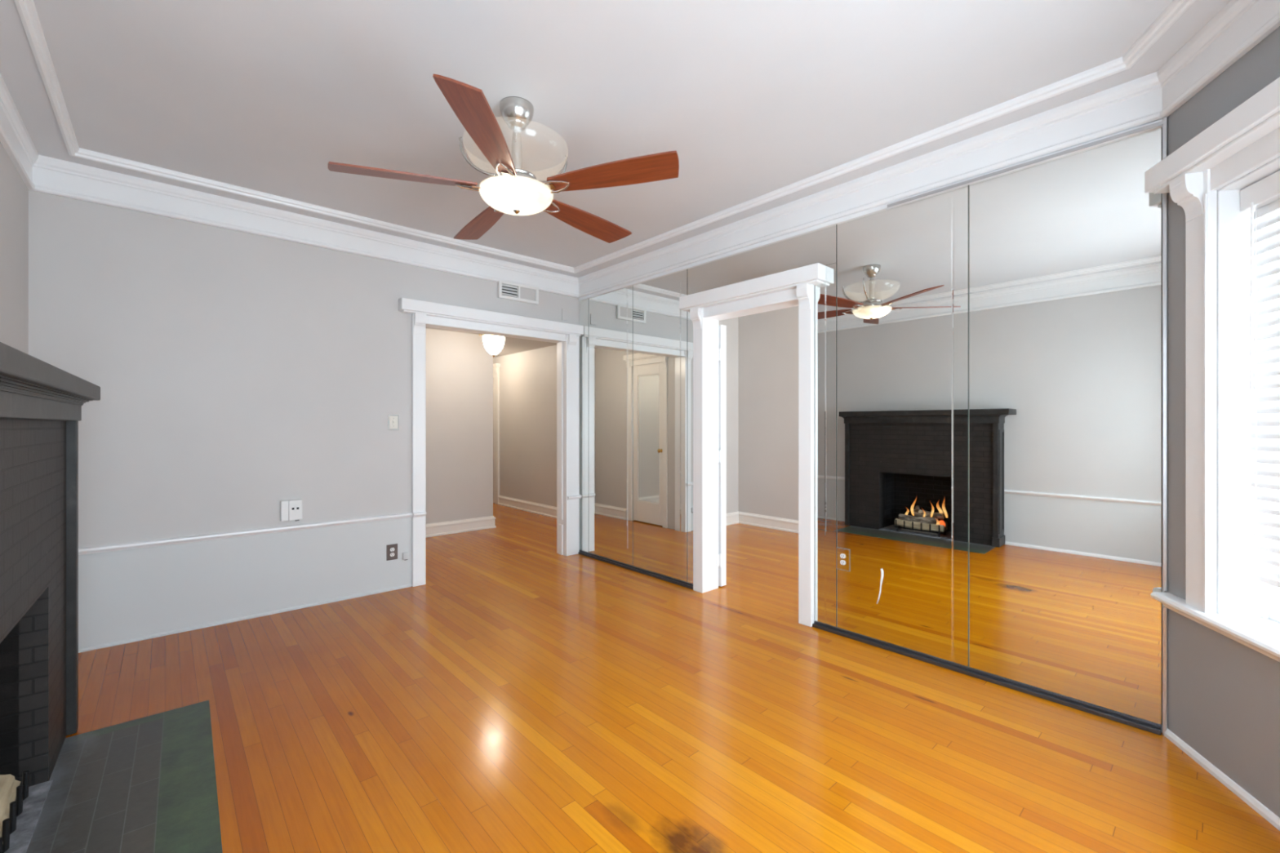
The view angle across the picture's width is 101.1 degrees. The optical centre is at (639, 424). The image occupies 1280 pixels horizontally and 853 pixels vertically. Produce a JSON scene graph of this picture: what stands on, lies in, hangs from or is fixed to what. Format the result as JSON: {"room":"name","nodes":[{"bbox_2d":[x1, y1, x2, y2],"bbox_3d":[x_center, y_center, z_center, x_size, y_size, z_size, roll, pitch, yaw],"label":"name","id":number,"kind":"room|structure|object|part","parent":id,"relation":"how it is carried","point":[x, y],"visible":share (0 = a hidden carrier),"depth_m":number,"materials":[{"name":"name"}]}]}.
{"room":"living room","nodes":[
{"label":"living room","id":0,"kind":"room"},
{"bbox_2d":[0,142,28,354],"bbox_3d":[-2.081,-0.105,1.215,0.350,2.810,4.468,0,0,-42],"label":"wall","id":1,"kind":"structure","parent":0,"point":[14,193],"depth_m":2.60,"materials":[{"name":"grey paint"}]},
{"bbox_2d":[0,0,1279,301],"bbox_3d":[-0.337,-1.399,2.287,3.676,0.223,4.913,0,0,-42],"label":"crown molding","id":2,"kind":"structure","parent":1,"relation":"attached to","point":[1192,42],"depth_m":2.90,"materials":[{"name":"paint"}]},
{"bbox_2d":[28,190,579,648],"bbox_3d":[-2.087,-0.105,4.117,4.130,2.810,0.150,0,0,-42],"label":"wall","id":3,"kind":"structure","parent":0,"point":[238,375],"depth_m":3.45,"materials":[{"name":"grey paint"}]},
{"bbox_2d":[78,583,411,653],"bbox_3d":[-2.236,1.290,3.162,2.028,0.020,1.070,0,0,-42],"label":"baseboard","id":4,"kind":"structure","parent":3,"relation":"attached to","point":[169,633],"depth_m":3.46,"materials":[{"name":"grey paint"}]},
{"bbox_2d":[78,512,413,555],"bbox_3d":[-2.235,0.724,3.162,2.030,0.040,1.070,0,0,-42],"label":"trim","id":5,"kind":"structure","parent":3,"relation":"attached to","point":[117,547],"depth_m":3.46,"materials":[{"name":"white wood"}]},
{"bbox_2d":[280,498,302,521],"bbox_3d":[-2.433,0.599,3.675,0.124,0.148,0.044,0,0,-42],"label":"wall box","id":6,"kind":"object","parent":3,"relation":"attached to","point":[291,509],"visible":1,"depth_m":3.66,"materials":[{"name":"white plastic"}]},
{"bbox_2d":[386,543,397,560],"bbox_3d":[-1.947,1.000,4.136,0.082,0.122,0.011,0,0,-42],"label":"electrical outlet","id":7,"kind":"object","parent":3,"relation":"attached to","point":[392,549],"visible":1,"depth_m":4.13,"materials":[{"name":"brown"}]},
{"bbox_2d":[387,414,399,430],"bbox_3d":[-1.936,-0.020,4.139,0.082,0.122,0.020,0,0,-42],"label":"light switch","id":8,"kind":"object","parent":3,"relation":"attached to","point":[393,420],"visible":1,"depth_m":4.14,"materials":[{"name":"white plastic"}]},
{"bbox_2d":[402,551,408,559],"bbox_3d":[-1.869,1.048,4.198,0.046,0.060,0.022,0,0,-42],"label":"clip","id":9,"kind":"object","parent":3,"relation":"attached to","point":[405,555],"visible":1,"depth_m":4.19,"materials":[{"name":"grey paint"}]},
{"bbox_2d":[398,297,583,586],"bbox_3d":[-1.290,0.152,4.780,1.747,2.296,0.235,0,0,-42],"label":"door frame","id":10,"kind":"structure","parent":3,"relation":"in","point":[424,314],"depth_m":4.83,"materials":[{"name":"white wood"}]},
{"bbox_3d":[-1.792,0.197,4.262,0.102,2.206,0.030,0,0,-42],"label":"casing","id":11,"kind":"part","parent":10,"relation":"part of","materials":[{"name":"white wood"}]},
{"bbox_3d":[-0.679,0.197,5.267,0.154,2.206,0.030,0,0,-42],"label":"casing","id":12,"kind":"part","parent":10,"relation":"part of","materials":[{"name":"white wood"}]},
{"bbox_2d":[497,280,538,304],"bbox_3d":[-1.122,-1.225,4.867,0.410,0.158,0.030,0,0,-42],"label":"air vent","id":13,"kind":"object","parent":3,"relation":"in","point":[506,290],"visible":1,"depth_m":4.85,"materials":[{"name":"white plastic"}]},
{"bbox_3d":[-1.057,-1.225,4.932,0.166,0.106,0.020,0,0,-42],"label":"damper plate","id":14,"kind":"part","parent":13,"relation":"part of","materials":[{"name":"grey paint"}]},
{"bbox_2d":[561,308,568,320],"bbox_3d":[-0.746,-1.093,5.221,0.066,0.110,0.008,0,0,-42],"label":"blank plate","id":15,"kind":"object","parent":3,"relation":"attached to","point":[564,312],"visible":1,"depth_m":5.22,"materials":[{"name":"grey paint"}]},
{"bbox_2d":[425,328,493,524],"bbox_3d":[-2.524,0.090,6.141,1.680,2.420,0.120,0,0,-42],"label":"wall","id":16,"kind":"structure","parent":0,"point":[459,367],"depth_m":6.35,"materials":[{"name":"paint"}]},
{"bbox_2d":[425,515,496,537],"bbox_3d":[-3.185,1.225,6.999,1.568,0.150,3.720,0,0,-42],"label":"baseboard","id":17,"kind":"structure","parent":16,"relation":"attached to","point":[443,528],"depth_m":6.35,"materials":[{"name":"white wood"}]},
{"bbox_2d":[425,327,556,357],"bbox_3d":[-2.550,-1.375,7.006,2.800,0.510,4.980,0,0,-42],"label":"ceiling","id":18,"kind":"structure","parent":0,"point":[511,345],"depth_m":7.36,"materials":[{"name":"paint"}]},
{"bbox_2d":[479,333,504,356],"bbox_3d":[-1.598,-0.932,5.754,0.266,0.375,0.271,0,0,-42],"label":"ceiling lamp","id":19,"kind":"object","parent":18,"relation":"attached to","point":[493,344],"visible":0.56,"depth_m":5.69,"materials":[{"name":"white glass"}]},
{"bbox_2d":[493,344,556,506],"bbox_3d":[-1.533,0.090,7.864,0.140,2.420,4.890,0,0,-42],"label":"wall","id":20,"kind":"structure","parent":0,"point":[527,379],"depth_m":7.90,"materials":[{"name":"paint"}]},
{"bbox_2d":[493,363,500,504],"bbox_3d":[-2.646,0.150,8.940,0.070,2.300,1.020,0,0,-42],"label":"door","id":21,"kind":"structure","parent":20,"relation":"in","point":[496,366],"depth_m":8.62,"materials":[{"name":"white wood"}]},
{"bbox_3d":[-2.346,0.175,8.638,0.030,2.250,0.119,0,0,-42],"label":"casing","id":22,"kind":"part","parent":21,"relation":"part of","materials":[{"name":"white wood"}]},
{"bbox_2d":[497,495,556,518],"bbox_3d":[-1.168,1.225,7.334,0.028,0.150,3.395,0,0,-42],"label":"baseboard","id":23,"kind":"structure","parent":20,"relation":"attached to","point":[531,507],"depth_m":7.88,"materials":[{"name":"white wood"}]},
{"bbox_2d":[33,0,1173,267],"bbox_3d":[0.620,-1.570,2.970,6.900,0.120,5.480,0,0,-42],"label":"ceiling","id":24,"kind":"structure","parent":0,"point":[753,99],"depth_m":2.31,"materials":[{"name":"paint"}]},
{"bbox_2d":[327,73,679,243],"bbox_3d":[-0.578,-1.257,2.539,1.530,0.506,1.523,0,0,-42],"label":"ceiling fan","id":25,"kind":"object","parent":24,"relation":"hanging from","point":[513,185],"visible":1,"depth_m":2.38,"materials":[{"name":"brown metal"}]},
{"bbox_3d":[-1.052,-1.112,2.351,0.623,0.009,0.154,0,13,-17],"label":"blade","id":26,"kind":"part","parent":25,"relation":"part of","materials":[{"name":"brown wood"}]},
{"bbox_3d":[-0.591,-1.112,2.007,0.154,0.009,0.623,13,0,1],"label":"blade","id":27,"kind":"part","parent":25,"relation":"part of","materials":[{"name":"brown wood"}]},
{"bbox_3d":[-0.759,-1.260,2.475,0.181,0.181,0.016,0,0,-7],"label":"bowl arm","id":28,"kind":"part","parent":25,"relation":"part of","materials":[{"name":"silver metal"}]},
{"bbox_3d":[-0.867,-1.112,2.896,0.154,0.009,0.623,-16,9,-34],"label":"blade","id":29,"kind":"part","parent":25,"relation":"part of","materials":[{"name":"brown wood"}]},
{"bbox_3d":[-0.585,-1.088,2.496,0.247,0.004,0.247,0,0,-38],"label":"lamp plate","id":30,"kind":"part","parent":25,"relation":"part of","materials":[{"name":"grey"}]},
{"bbox_3d":[-0.438,-1.260,2.592,0.181,0.181,0.016,0,0,-33],"label":"bowl arm","id":31,"kind":"part","parent":25,"relation":"part of","materials":[{"name":"silver metal"}]},
{"bbox_3d":[-0.292,-1.112,2.888,0.154,0.009,0.623,-16,-10,36],"label":"blade","id":32,"kind":"part","parent":25,"relation":"part of","materials":[{"name":"brown wood"}]},
{"bbox_3d":[-0.121,-1.112,2.339,0.623,0.009,0.154,0,-13,19],"label":"blade","id":33,"kind":"part","parent":25,"relation":"part of","materials":[{"name":"brown wood"}]},
{"bbox_2d":[65,502,1279,852],"bbox_3d":[-1.028,1.360,4.797,6.900,0.120,10.400,0,0,-42],"label":"floor","id":34,"kind":"structure","parent":0,"point":[526,696],"depth_m":2.23,"materials":[{"name":"brown wood"}]},
{"bbox_2d":[26,700,222,852],"bbox_3d":[-1.769,1.298,1.654,0.685,0.004,1.590,0,0,-41],"label":"hearth","id":35,"kind":"object","parent":34,"relation":"on","point":[146,784],"visible":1,"depth_m":1.86,"materials":[{"name":"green tile"}]},
{"bbox_2d":[0,342,100,852],"bbox_3d":[-2.011,0.563,1.429,0.649,1.466,1.848,0,0,-42],"label":"fireplace","id":36,"kind":"object","parent":35,"relation":"on","point":[41,402],"depth_m":1.85,"materials":[{"name":"black paint"}]},
{"bbox_2d":[0,774,20,844],"bbox_3d":[-1.911,1.193,1.532,0.093,0.099,0.535,0,0,-42],"label":"log","id":37,"kind":"object","parent":36,"relation":"on","point":[8,784],"visible":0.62,"depth_m":1.67,"materials":[{"name":"beige wood"}]},
{"bbox_3d":[-1.968,1.221,1.483,0.264,0.142,0.520,0,0,-42],"label":"fire grate","id":38,"kind":"part","parent":36,"relation":"part of","materials":[{"name":"black metal"}]},
{"bbox_2d":[0,342,100,400],"bbox_3d":[-1.911,-0.139,1.518,0.342,0.062,1.840,0,0,-41],"label":"mantel shelf","id":39,"kind":"object","parent":36,"relation":"attached to","point":[19,370],"depth_m":1.40,"materials":[{"name":"black paint"}]},
{"bbox_2d":[578,550,693,589],"bbox_3d":[-0.095,1.284,4.743,0.034,0.032,1.581,0,0,-42],"label":"track","id":40,"kind":"object","parent":34,"relation":"on","point":[681,583],"visible":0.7,"depth_m":4.63,"materials":[{"name":"grey metal"}]},
{"bbox_2d":[812,621,1161,735],"bbox_3d":[1.655,1.284,2.803,0.034,0.032,1.595,0,0,-42],"label":"track","id":41,"kind":"object","parent":34,"relation":"on","point":[1152,727],"visible":1,"depth_m":2.62,"materials":[{"name":"grey metal"}]},
{"bbox_2d":[718,317,737,513],"bbox_3d":[0.478,-0.105,6.317,2.626,2.810,0.100,0,0,-42],"label":"wall","id":42,"kind":"structure","parent":0,"point":[731,324],"depth_m":6.91,"materials":[{"name":"paint"}]},
{"bbox_2d":[737,306,798,519],"bbox_3d":[3.163,-0.105,5.123,0.240,2.810,5.270,0,0,-42],"label":"wall","id":43,"kind":"structure","parent":0,"point":[768,341],"depth_m":6.66,"materials":[{"name":"paint"}]},
{"bbox_2d":[726,511,798,533],"bbox_3d":[1.819,1.225,4.652,2.386,0.150,4.170,0,0,-42],"label":"baseboard","id":44,"kind":"structure","parent":43,"relation":"attached to","point":[757,520],"depth_m":6.68,"materials":[{"name":"white wood"}]},
{"bbox_2d":[584,127,1164,733],"bbox_3d":[0.888,-0.105,3.793,0.148,2.810,4.318,0,0,-42],"label":"wall","id":45,"kind":"structure","parent":0,"point":[1162,127],"depth_m":3.30,"materials":[{"name":"grey paint"}]},
{"bbox_2d":[579,298,588,552],"bbox_3d":[-0.561,0.005,5.283,0.005,2.522,0.156,0,0,-42],"label":"wall mirror","id":46,"kind":"object","parent":45,"relation":"attached to","point":[584,304],"visible":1,"depth_m":5.28,"materials":[{"name":"clear glass"}]},
{"bbox_2d":[588,284,633,565],"bbox_3d":[-0.285,0.005,4.977,0.005,2.522,0.663,0,0,-42],"label":"wall mirror","id":47,"kind":"object","parent":45,"relation":"attached to","point":[611,314],"visible":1,"depth_m":4.96,"materials":[{"name":"clear glass"}]},
{"bbox_2d":[633,269,687,582],"bbox_3d":[0.161,0.005,4.483,0.005,2.522,0.661,0,0,-42],"label":"wall mirror","id":48,"kind":"object","parent":45,"relation":"attached to","point":[660,326],"visible":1,"depth_m":4.46,"materials":[{"name":"clear glass"}]},
{"bbox_2d":[687,311,693,583],"bbox_3d":[0.415,0.175,4.201,0.005,2.181,0.093,0,0,-42],"label":"wall mirror","id":49,"kind":"object","parent":45,"relation":"attached to","point":[690,325],"visible":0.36,"depth_m":4.21,"materials":[{"name":"clear glass"}]},
{"bbox_2d":[679,262,826,626],"bbox_3d":[0.633,0.144,4.060,0.340,2.312,1.800,0,0,-42],"label":"door frame","id":50,"kind":"structure","parent":45,"relation":"in","point":[793,287],"depth_m":4.07,"materials":[{"name":"white wood"}]},
{"bbox_3d":[0.465,0.193,4.111,0.042,2.215,0.099,0,0,-42],"label":"casing","id":51,"kind":"part","parent":50,"relation":"part of","materials":[{"name":"white wood"}]},
{"bbox_3d":[1.083,0.193,3.426,0.042,2.215,0.092,0,0,-42],"label":"casing","id":52,"kind":"part","parent":50,"relation":"part of","materials":[{"name":"white wood"}]},
{"bbox_2d":[687,224,836,295],"bbox_3d":[0.808,-1.136,3.766,0.005,0.240,1.266,0,0,-42],"label":"wall mirror","id":53,"kind":"object","parent":45,"relation":"attached to","point":[820,246],"visible":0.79,"depth_m":3.67,"materials":[{"name":"clear glass"}]},
{"bbox_2d":[815,262,836,626],"bbox_3d":[1.183,0.126,3.350,0.005,2.280,0.147,0,0,-42],"label":"wall mirror","id":54,"kind":"object","parent":45,"relation":"attached to","point":[825,292],"visible":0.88,"depth_m":3.35,"materials":[{"name":"clear glass"}]},
{"bbox_2d":[837,185,968,666],"bbox_3d":[1.473,0.005,3.021,0.015,2.522,0.725,0,0,-42],"label":"wall mirror","id":55,"kind":"object","parent":45,"relation":"attached to","point":[903,270],"depth_m":2.98,"materials":[{"name":"clear glass"}]},
{"bbox_2d":[835,546,849,571],"bbox_3d":[1.256,0.832,3.257,0.009,0.136,0.086,0,0,-42],"label":"electrical outlet","id":56,"kind":"object","parent":55,"relation":"attached to","point":[842,555],"visible":1,"depth_m":3.26,"materials":[{"name":"white plastic"}]},
{"bbox_2d":[840,560,845,564],"bbox_3d":[1.255,0.852,3.256,0.004,0.027,0.033,0,0,-42],"label":"receptacle","id":57,"kind":"object","parent":56,"relation":"attached to","point":[842,562],"depth_m":3.25,"materials":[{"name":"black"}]},
{"bbox_2d":[840,553,845,558],"bbox_3d":[1.255,0.812,3.256,0.004,0.027,0.033,0,0,-42],"label":"receptacle","id":58,"kind":"object","parent":56,"relation":"attached to","point":[842,555],"depth_m":3.25,"materials":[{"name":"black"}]},
{"bbox_3d":[1.408,0.949,3.091,0.012,0.213,0.038,0,0,-42],"label":"plastic strip","id":59,"kind":"part","parent":55,"relation":"part of","materials":[{"name":"plastic"}]},
{"bbox_2d":[968,127,1161,724],"bbox_3d":[1.962,0.005,2.487,0.005,2.522,0.717,0,0,-42],"label":"wall mirror","id":60,"kind":"object","parent":45,"relation":"attached to","point":[1065,251],"visible":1,"depth_m":2.45,"materials":[{"name":"clear glass"}]},
{"bbox_2d":[1164,26,1279,817],"bbox_3d":[2.128,-0.105,1.557,0.200,2.810,1.421,0,0,16],"label":"wall","id":61,"kind":"structure","parent":0,"point":[1224,694],"depth_m":1.99,"materials":[{"name":"paint"}]},
{"bbox_2d":[1162,116,1167,735],"bbox_3d":[2.199,0.007,2.204,0.018,2.586,0.014,0,0,-42],"label":"channel","id":62,"kind":"object","parent":61,"relation":"attached to","point":[1165,125],"visible":0.93,"depth_m":2.20,"materials":[{"name":"grey metal"}]},
{"bbox_2d":[1144,76,1279,662],"bbox_3d":[2.081,-0.145,1.573,0.300,1.814,1.267,0,0,16],"label":"window","id":63,"kind":"structure","parent":61,"relation":"in","point":[1246,139],"depth_m":1.93,"materials":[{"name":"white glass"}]},
{"bbox_3d":[2.131,-0.130,2.002,0.036,1.660,0.113,0,0,16],"label":"casing","id":64,"kind":"part","parent":63,"relation":"part of","materials":[{"name":"white wood"}]},
{"bbox_2d":[1240,170,1279,587],"bbox_3d":[2.109,-0.152,1.563,0.082,1.405,0.730,0,0,16],"label":"window blind","id":65,"kind":"object","parent":63,"relation":"attached to","point":[1262,197],"visible":1,"depth_m":1.84,"materials":[{"name":"white plastic"}]},
{"bbox_3d":[2.115,-0.815,1.561,0.057,0.080,0.729,0,0,16],"label":"head rail","id":66,"kind":"part","parent":65,"relation":"part of","materials":[{"name":"white plastic"}]},
{"bbox_3d":[2.119,0.538,1.560,0.050,0.023,0.701,0,0,16],"label":"rail","id":67,"kind":"part","parent":65,"relation":"part of","materials":[{"name":"white plastic"}]},
{"bbox_3d":[2.119,-0.122,1.560,0.058,1.315,0.604,0,0,16],"label":"ladder cord","id":68,"kind":"part","parent":65,"relation":"part of","materials":[{"name":"white plastic"}]},
{"bbox_3d":[2.177,0.298,1.544,0.030,0.796,0.733,0,0,16],"label":"sash frame","id":69,"kind":"part","parent":63,"relation":"part of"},
{"bbox_2d":[1164,728,1279,831],"bbox_3d":[0.637,1.284,0.770,3.940,0.032,1.587,0,0,-21],"label":"baseboard","id":70,"kind":"structure","parent":61,"relation":"attached to","point":[1246,797],"depth_m":1.89,"materials":[{"name":"white wood"}]}
]}

